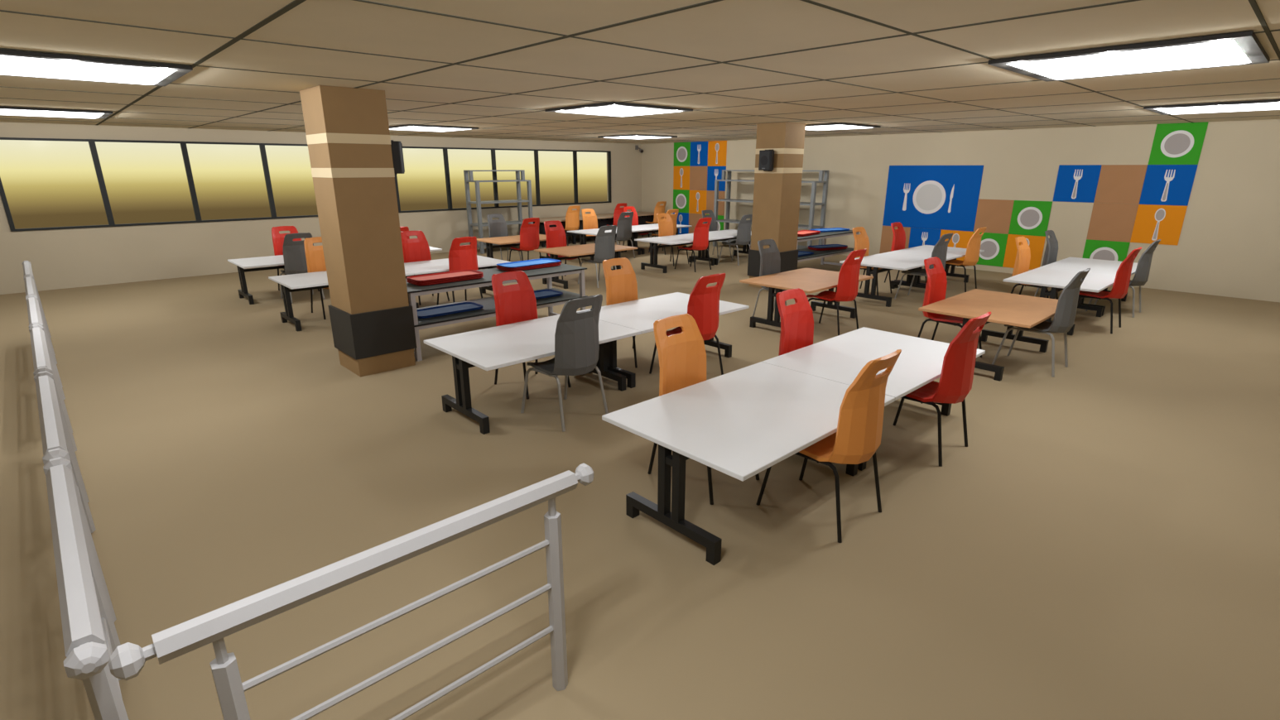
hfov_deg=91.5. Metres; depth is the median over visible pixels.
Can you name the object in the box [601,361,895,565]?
folding table
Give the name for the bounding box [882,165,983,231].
wall panel
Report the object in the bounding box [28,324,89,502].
railing
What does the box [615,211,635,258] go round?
dining chair
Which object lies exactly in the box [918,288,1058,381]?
folding table
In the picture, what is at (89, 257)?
wall
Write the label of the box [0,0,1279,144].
ceiling
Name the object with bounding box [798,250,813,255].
serving tray
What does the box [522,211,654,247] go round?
folding table
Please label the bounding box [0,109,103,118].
diffuser
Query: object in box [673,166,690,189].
wall panel
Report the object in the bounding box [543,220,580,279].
dining chair
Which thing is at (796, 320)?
dining chair
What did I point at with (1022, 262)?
dining chair
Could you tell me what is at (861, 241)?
dining chair
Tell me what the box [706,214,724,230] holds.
wall panel
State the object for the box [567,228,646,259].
folding table
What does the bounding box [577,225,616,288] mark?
dining chair
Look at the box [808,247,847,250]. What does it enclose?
serving tray
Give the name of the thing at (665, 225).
dining chair
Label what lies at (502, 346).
folding table
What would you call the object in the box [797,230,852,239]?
shelf
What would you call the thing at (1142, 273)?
dining chair
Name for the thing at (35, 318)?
railing
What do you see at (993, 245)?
wall panel
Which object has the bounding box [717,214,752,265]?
dining chair
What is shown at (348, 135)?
pillar
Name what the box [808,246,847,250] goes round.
serving tray
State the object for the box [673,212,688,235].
wall panel
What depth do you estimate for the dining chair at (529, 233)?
15.22 m
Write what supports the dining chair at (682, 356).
on the floor
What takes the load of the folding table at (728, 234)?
on the floor
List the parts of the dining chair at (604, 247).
leg, leg, leg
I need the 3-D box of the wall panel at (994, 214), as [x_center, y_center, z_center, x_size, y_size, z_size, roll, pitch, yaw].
[8.631,-3.511,15.235,0.012,0.792,0.792,-15,23,-41]
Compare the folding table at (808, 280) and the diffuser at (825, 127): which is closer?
the folding table at (808, 280)
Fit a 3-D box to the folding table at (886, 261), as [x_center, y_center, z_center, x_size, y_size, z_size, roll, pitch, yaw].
[5.003,-1.614,12.346,1.929,0.740,1.292,-15,23,-41]
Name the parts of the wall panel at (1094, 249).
plate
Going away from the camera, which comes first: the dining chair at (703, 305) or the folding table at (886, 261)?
the dining chair at (703, 305)
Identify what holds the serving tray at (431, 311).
on the serving tray at (481, 307)
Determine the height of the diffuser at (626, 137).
0.014 m
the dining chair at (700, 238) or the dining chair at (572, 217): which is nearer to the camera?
the dining chair at (700, 238)
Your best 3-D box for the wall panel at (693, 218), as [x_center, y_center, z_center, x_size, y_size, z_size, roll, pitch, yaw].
[2.036,-4.793,22.195,0.012,0.802,0.802,-15,23,-41]
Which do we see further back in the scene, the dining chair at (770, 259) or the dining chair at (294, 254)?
the dining chair at (294, 254)
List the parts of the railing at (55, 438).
handrail, post, post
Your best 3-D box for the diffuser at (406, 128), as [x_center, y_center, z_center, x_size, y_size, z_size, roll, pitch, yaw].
[-4.689,-5.120,13.835,1.400,0.014,1.400,-15,23,-41]
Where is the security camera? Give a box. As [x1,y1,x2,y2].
[635,145,643,153]
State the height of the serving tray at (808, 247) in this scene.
0.024 m
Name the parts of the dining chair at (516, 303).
leg, leg, leg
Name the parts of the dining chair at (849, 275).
leg, seat frame, leg, leg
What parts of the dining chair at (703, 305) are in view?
leg, leg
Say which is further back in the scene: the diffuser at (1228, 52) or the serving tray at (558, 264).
the serving tray at (558, 264)
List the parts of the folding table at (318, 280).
leg, under rail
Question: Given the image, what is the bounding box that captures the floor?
[0,234,1279,719]
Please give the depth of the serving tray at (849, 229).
15.51 m
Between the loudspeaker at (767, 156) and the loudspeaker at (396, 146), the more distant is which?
the loudspeaker at (767, 156)
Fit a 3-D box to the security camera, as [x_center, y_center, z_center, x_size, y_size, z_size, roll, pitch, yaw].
[-0.004,-7.836,23.165,0.157,0.274,0.331,-15,23,-41]
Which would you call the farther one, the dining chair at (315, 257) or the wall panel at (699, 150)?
the wall panel at (699, 150)
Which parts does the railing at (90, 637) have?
handrail, post, post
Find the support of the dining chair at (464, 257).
on the floor
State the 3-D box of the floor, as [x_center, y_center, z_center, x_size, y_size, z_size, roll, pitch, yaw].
[-0.425,-0.282,9.541,22.370,0.150,22.400,-15,23,-41]
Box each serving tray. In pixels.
[406,269,483,281]
[406,273,483,283]
[406,274,483,284]
[406,275,483,285]
[416,302,483,317]
[417,307,483,318]
[496,258,560,268]
[496,261,560,269]
[496,262,560,270]
[496,264,561,271]
[534,289,563,298]
[535,293,563,299]
[797,230,820,235]
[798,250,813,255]
[808,244,846,248]
[808,246,846,249]
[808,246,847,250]
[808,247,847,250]
[810,227,849,231]
[812,229,850,232]
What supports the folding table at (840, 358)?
on the floor
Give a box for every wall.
[0,121,641,294]
[641,119,1279,302]
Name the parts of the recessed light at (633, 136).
lamp frame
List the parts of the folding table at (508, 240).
leg, under rail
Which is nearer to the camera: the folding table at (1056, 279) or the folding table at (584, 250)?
the folding table at (1056, 279)
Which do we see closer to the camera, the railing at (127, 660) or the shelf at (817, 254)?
the railing at (127, 660)
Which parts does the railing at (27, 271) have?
handrail, post, post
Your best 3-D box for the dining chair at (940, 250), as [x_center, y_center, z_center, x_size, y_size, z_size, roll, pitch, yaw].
[5.479,-1.800,11.993,0.609,1.309,0.780,-15,23,-41]
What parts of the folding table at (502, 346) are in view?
leg, under rail, leg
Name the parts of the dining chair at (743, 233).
leg, leg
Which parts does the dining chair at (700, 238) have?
leg, leg, leg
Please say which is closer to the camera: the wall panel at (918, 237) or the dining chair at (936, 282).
the dining chair at (936, 282)
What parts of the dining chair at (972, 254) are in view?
leg, leg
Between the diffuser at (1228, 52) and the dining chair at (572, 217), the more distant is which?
the dining chair at (572, 217)
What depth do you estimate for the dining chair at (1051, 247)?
12.18 m
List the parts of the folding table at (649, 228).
leg, under rail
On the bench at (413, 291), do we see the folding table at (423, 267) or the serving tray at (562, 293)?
the serving tray at (562, 293)
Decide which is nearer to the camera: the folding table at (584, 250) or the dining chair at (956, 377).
the dining chair at (956, 377)
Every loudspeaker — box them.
[390,139,404,174]
[758,149,774,171]
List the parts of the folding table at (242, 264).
leg, under rail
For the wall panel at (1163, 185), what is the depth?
12.77 m
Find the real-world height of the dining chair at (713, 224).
1.309 m
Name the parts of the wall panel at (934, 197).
plate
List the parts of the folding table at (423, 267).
under rail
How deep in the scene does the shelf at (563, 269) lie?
9.07 m
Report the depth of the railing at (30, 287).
7.49 m
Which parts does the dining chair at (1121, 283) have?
seat frame, leg, leg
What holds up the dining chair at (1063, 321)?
on the floor
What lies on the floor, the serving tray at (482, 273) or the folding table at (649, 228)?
the folding table at (649, 228)
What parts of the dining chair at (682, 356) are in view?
leg, leg, leg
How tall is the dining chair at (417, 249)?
1.309 m
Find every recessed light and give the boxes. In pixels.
[0,48,192,86]
[0,105,112,119]
[389,124,478,131]
[544,101,692,117]
[597,134,677,139]
[805,122,880,130]
[987,30,1270,81]
[1143,99,1279,115]
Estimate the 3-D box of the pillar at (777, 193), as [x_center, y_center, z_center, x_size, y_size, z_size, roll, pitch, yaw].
[2.858,-3.195,13.094,0.750,3.319,0.750,-15,23,-41]
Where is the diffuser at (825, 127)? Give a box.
[805,125,871,130]
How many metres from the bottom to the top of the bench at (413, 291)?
0.945 m
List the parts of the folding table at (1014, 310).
leg, leg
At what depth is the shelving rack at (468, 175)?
18.83 m
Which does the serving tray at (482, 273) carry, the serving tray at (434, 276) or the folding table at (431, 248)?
the serving tray at (434, 276)
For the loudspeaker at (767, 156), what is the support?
attached to the pillar at (777, 193)
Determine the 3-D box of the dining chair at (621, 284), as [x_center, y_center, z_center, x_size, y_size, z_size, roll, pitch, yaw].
[-0.091,-0.662,8.310,0.609,1.309,0.780,-15,23,-41]
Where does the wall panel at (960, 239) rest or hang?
attached to the wall at (1229, 244)
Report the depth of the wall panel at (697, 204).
21.96 m
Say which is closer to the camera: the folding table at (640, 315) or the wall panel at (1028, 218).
the folding table at (640, 315)
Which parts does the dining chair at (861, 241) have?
leg, leg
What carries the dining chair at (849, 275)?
on the floor
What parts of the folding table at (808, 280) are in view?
leg, leg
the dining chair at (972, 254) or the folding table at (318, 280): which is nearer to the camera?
the folding table at (318, 280)
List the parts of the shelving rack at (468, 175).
post, short post, post, shelf, step shelf, shelf, shelf, post, short post, post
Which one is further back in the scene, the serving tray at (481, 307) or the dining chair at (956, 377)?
the serving tray at (481, 307)
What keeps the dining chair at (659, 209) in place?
on the floor
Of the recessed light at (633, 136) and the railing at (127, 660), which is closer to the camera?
the railing at (127, 660)
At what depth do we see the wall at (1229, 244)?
14.07 m
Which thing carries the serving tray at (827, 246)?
on the serving tray at (808, 247)
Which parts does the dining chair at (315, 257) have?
leg, leg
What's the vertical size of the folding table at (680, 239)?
0.740 m
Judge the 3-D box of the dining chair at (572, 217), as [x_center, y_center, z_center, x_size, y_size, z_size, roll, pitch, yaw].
[-2.334,-4.403,20.424,0.609,1.309,0.780,-15,23,-41]
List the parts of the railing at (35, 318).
handrail, post, post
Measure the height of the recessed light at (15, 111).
0.040 m
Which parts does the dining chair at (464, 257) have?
leg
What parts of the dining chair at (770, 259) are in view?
leg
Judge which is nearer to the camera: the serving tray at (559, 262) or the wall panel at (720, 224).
the serving tray at (559, 262)
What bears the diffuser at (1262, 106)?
attached to the recessed light at (1272, 104)
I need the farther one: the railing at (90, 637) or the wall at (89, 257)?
the wall at (89, 257)
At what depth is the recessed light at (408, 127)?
13.52 m
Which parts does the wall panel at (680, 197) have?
plate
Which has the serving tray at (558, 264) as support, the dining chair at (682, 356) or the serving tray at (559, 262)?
the serving tray at (559, 262)
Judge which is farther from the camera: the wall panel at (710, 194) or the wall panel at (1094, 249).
the wall panel at (710, 194)
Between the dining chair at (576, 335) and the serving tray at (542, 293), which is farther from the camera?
the serving tray at (542, 293)
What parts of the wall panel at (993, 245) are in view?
plate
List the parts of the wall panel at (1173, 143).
plate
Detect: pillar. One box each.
[299,85,416,376]
[747,121,805,288]
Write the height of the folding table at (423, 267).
0.740 m
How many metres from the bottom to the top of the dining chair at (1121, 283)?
1.309 m
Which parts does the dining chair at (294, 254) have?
leg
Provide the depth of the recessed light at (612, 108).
9.20 m
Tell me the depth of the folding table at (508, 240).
15.60 m
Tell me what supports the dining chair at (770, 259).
on the floor
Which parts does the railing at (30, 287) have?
handrail, post, post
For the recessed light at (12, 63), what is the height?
0.040 m
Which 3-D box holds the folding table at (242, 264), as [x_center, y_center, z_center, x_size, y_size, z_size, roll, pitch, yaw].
[-6.960,-1.676,12.547,1.929,0.740,1.292,-15,23,-41]
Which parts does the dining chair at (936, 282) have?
leg, leg, seat frame, leg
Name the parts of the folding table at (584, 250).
leg, under rail, leg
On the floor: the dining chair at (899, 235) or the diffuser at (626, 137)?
the dining chair at (899, 235)
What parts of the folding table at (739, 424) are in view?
leg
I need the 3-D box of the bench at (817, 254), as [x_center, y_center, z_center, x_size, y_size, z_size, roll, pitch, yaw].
[4.171,-2.626,15.277,2.888,0.945,0.998,-15,23,-41]
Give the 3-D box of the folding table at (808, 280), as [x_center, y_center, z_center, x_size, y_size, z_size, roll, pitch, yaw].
[2.742,-0.984,10.306,1.929,0.740,1.292,-15,23,-41]
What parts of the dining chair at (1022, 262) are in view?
leg, seat frame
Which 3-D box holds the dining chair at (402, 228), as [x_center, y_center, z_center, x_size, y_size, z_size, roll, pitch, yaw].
[-5.225,-2.195,13.272,0.609,1.309,0.780,-15,23,-41]
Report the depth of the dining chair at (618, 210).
21.36 m
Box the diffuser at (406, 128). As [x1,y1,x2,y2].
[389,126,469,131]
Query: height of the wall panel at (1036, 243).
0.792 m
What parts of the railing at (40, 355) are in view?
handrail, post, post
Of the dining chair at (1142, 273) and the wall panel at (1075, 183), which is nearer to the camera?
the dining chair at (1142, 273)
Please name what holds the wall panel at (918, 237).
attached to the wall at (1229, 244)
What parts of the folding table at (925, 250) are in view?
leg, leg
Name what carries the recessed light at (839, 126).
in the ceiling
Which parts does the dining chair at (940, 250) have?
leg, leg, seat frame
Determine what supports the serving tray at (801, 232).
on the serving tray
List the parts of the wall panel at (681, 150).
plate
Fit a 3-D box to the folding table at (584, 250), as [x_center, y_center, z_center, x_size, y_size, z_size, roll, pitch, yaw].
[-1.194,-2.140,14.048,1.929,0.740,1.292,-15,23,-41]
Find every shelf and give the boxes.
[405,263,586,292]
[416,288,587,325]
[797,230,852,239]
[797,247,854,259]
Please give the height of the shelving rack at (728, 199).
2.395 m
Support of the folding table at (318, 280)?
on the floor
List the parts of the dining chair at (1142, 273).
leg, leg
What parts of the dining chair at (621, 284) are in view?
leg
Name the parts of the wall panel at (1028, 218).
plate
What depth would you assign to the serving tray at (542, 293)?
10.10 m
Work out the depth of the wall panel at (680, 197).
22.49 m
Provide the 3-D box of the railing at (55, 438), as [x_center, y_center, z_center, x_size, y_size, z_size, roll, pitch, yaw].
[-3.457,0.810,3.806,0.096,1.147,1.766,-16,23,-41]
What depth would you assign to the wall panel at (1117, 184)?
13.32 m
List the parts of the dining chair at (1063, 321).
leg, leg, seat frame, leg, leg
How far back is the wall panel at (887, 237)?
17.24 m
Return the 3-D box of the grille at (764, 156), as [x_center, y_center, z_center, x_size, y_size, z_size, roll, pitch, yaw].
[2.469,-3.972,12.407,0.008,0.340,0.246,-15,23,-41]
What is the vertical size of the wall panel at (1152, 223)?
0.792 m
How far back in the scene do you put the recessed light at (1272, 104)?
8.82 m
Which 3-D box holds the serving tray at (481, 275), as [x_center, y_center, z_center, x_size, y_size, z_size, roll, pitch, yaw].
[-2.736,-1.153,8.798,1.010,0.024,0.470,-15,23,-41]
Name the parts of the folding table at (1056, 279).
leg, under rail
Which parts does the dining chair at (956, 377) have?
leg, seat frame, leg, leg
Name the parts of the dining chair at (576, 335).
leg, seat frame, leg, leg, leg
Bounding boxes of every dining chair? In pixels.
[271,226,319,291]
[279,232,325,303]
[303,236,328,319]
[399,226,409,239]
[400,230,449,305]
[437,236,482,305]
[486,213,521,261]
[491,270,571,399]
[509,217,541,261]
[520,294,608,432]
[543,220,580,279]
[564,205,580,245]
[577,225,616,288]
[581,208,597,243]
[602,257,637,368]
[606,202,626,242]
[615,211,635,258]
[622,206,649,247]
[642,201,666,236]
[647,313,759,505]
[648,209,678,255]
[649,273,725,375]
[656,212,689,266]
[674,217,712,272]
[702,210,731,259]
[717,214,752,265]
[752,239,786,316]
[755,349,901,543]
[775,288,813,356]
[806,249,866,336]
[852,226,891,295]
[884,221,927,283]
[892,312,991,466]
[894,233,952,298]
[917,256,981,357]
[945,226,986,292]
[991,268,1090,377]
[1010,236,1058,299]
[1034,230,1058,296]
[1077,247,1141,333]
[1084,239,1160,317]
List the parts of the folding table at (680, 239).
leg, under rail, leg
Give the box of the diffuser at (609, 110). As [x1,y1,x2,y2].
[556,105,682,116]
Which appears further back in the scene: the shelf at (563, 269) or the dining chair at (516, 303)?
the shelf at (563, 269)
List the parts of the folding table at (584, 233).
leg, under rail, leg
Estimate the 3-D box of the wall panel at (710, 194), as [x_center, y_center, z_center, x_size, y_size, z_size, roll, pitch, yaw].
[2.587,-5.389,21.396,0.012,0.802,0.802,-15,23,-41]
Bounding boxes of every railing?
[22,260,55,355]
[23,275,62,387]
[25,295,72,433]
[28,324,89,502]
[33,371,116,622]
[43,457,128,719]
[108,463,593,719]
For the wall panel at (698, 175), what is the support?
attached to the wall at (1229, 244)
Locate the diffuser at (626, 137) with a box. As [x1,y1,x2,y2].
[605,135,669,139]
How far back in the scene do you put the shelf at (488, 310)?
9.16 m
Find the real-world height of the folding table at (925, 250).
0.740 m
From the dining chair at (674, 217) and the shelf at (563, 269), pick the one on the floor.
the dining chair at (674, 217)
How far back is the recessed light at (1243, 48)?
4.84 m
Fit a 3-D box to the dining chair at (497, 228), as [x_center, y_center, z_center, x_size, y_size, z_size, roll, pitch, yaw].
[-3.575,-3.133,16.311,0.609,1.309,0.780,-15,23,-41]
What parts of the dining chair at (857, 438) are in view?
leg, leg, seat frame, leg, leg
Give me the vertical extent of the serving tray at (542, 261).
0.024 m
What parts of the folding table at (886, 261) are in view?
leg, under rail, leg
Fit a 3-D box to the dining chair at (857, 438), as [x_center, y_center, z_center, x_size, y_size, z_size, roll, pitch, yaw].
[1.374,0.508,4.520,0.609,1.309,0.780,-15,23,-41]
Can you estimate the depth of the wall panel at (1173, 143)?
12.53 m
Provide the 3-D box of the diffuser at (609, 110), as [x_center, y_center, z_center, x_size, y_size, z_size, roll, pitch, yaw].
[-0.321,-3.773,9.471,1.400,0.014,1.400,-15,23,-41]
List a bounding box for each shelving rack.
[463,169,533,254]
[712,169,829,249]
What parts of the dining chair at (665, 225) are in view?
leg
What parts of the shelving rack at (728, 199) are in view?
post, short post, post, shelf, shelf, step shelf, shelf, shelf, post, short post, post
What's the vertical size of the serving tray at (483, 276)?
0.024 m
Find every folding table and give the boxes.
[227,255,284,304]
[268,270,413,331]
[404,255,511,307]
[423,314,641,434]
[428,246,442,251]
[476,234,549,268]
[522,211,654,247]
[534,243,637,288]
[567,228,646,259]
[576,292,749,388]
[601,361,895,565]
[623,223,692,254]
[634,234,722,273]
[687,229,751,264]
[739,267,873,327]
[761,327,985,471]
[839,252,948,307]
[888,245,984,288]
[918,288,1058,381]
[1003,267,1116,335]
[1040,257,1137,316]
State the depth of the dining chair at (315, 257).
10.90 m
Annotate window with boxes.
[0,137,611,231]
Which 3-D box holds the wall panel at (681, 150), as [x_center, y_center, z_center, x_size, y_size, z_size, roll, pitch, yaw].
[1.484,-7.273,22.042,0.016,0.802,0.802,-15,23,-41]
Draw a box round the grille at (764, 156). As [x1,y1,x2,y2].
[758,151,769,169]
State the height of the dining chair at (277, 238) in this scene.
1.309 m
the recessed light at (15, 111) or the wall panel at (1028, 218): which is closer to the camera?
the recessed light at (15, 111)
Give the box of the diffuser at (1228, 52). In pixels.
[1005,39,1251,80]
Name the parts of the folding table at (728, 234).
leg, under rail, leg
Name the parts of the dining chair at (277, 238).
leg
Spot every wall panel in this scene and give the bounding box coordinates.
[673,142,690,166]
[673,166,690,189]
[673,189,689,213]
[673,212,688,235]
[688,190,707,214]
[688,213,706,233]
[689,166,707,190]
[690,141,707,166]
[706,190,725,215]
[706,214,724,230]
[707,140,726,166]
[707,166,726,191]
[879,226,910,253]
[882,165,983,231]
[908,227,941,248]
[939,229,973,260]
[973,198,1014,234]
[973,231,1008,266]
[1002,234,1045,269]
[1008,200,1052,236]
[1052,164,1101,202]
[1082,239,1130,261]
[1086,202,1138,242]
[1093,164,1147,204]
[1130,204,1187,245]
[1138,164,1198,206]
[1147,121,1208,164]
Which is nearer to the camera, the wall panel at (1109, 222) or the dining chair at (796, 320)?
the dining chair at (796, 320)
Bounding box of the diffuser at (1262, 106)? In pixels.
[1154,102,1279,114]
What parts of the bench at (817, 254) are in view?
leg, shelf rail, shelf rail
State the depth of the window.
15.17 m
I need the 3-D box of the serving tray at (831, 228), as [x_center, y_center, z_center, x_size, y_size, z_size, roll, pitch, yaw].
[4.780,-3.278,15.681,1.010,0.024,0.470,-8,19,-24]
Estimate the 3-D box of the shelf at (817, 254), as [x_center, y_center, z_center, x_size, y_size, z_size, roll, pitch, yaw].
[4.171,-2.637,15.273,2.880,0.022,0.990,-15,23,-41]
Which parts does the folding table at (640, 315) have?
leg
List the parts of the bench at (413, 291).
leg, shelf rail, shelf rail, leg, leg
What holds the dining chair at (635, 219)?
on the floor
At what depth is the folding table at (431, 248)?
13.87 m
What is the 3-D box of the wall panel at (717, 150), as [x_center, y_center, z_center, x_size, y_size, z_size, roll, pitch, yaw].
[2.585,-6.927,20.920,0.016,0.802,0.802,-15,23,-41]
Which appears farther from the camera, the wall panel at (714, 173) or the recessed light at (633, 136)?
the wall panel at (714, 173)
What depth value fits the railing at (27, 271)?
8.74 m
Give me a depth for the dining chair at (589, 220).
18.54 m
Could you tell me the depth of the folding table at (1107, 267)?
11.55 m
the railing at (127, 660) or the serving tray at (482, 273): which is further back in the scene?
the serving tray at (482, 273)
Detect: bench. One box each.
[405,263,587,361]
[796,230,859,265]
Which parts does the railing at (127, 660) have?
post stem, post, handrail, post stem, post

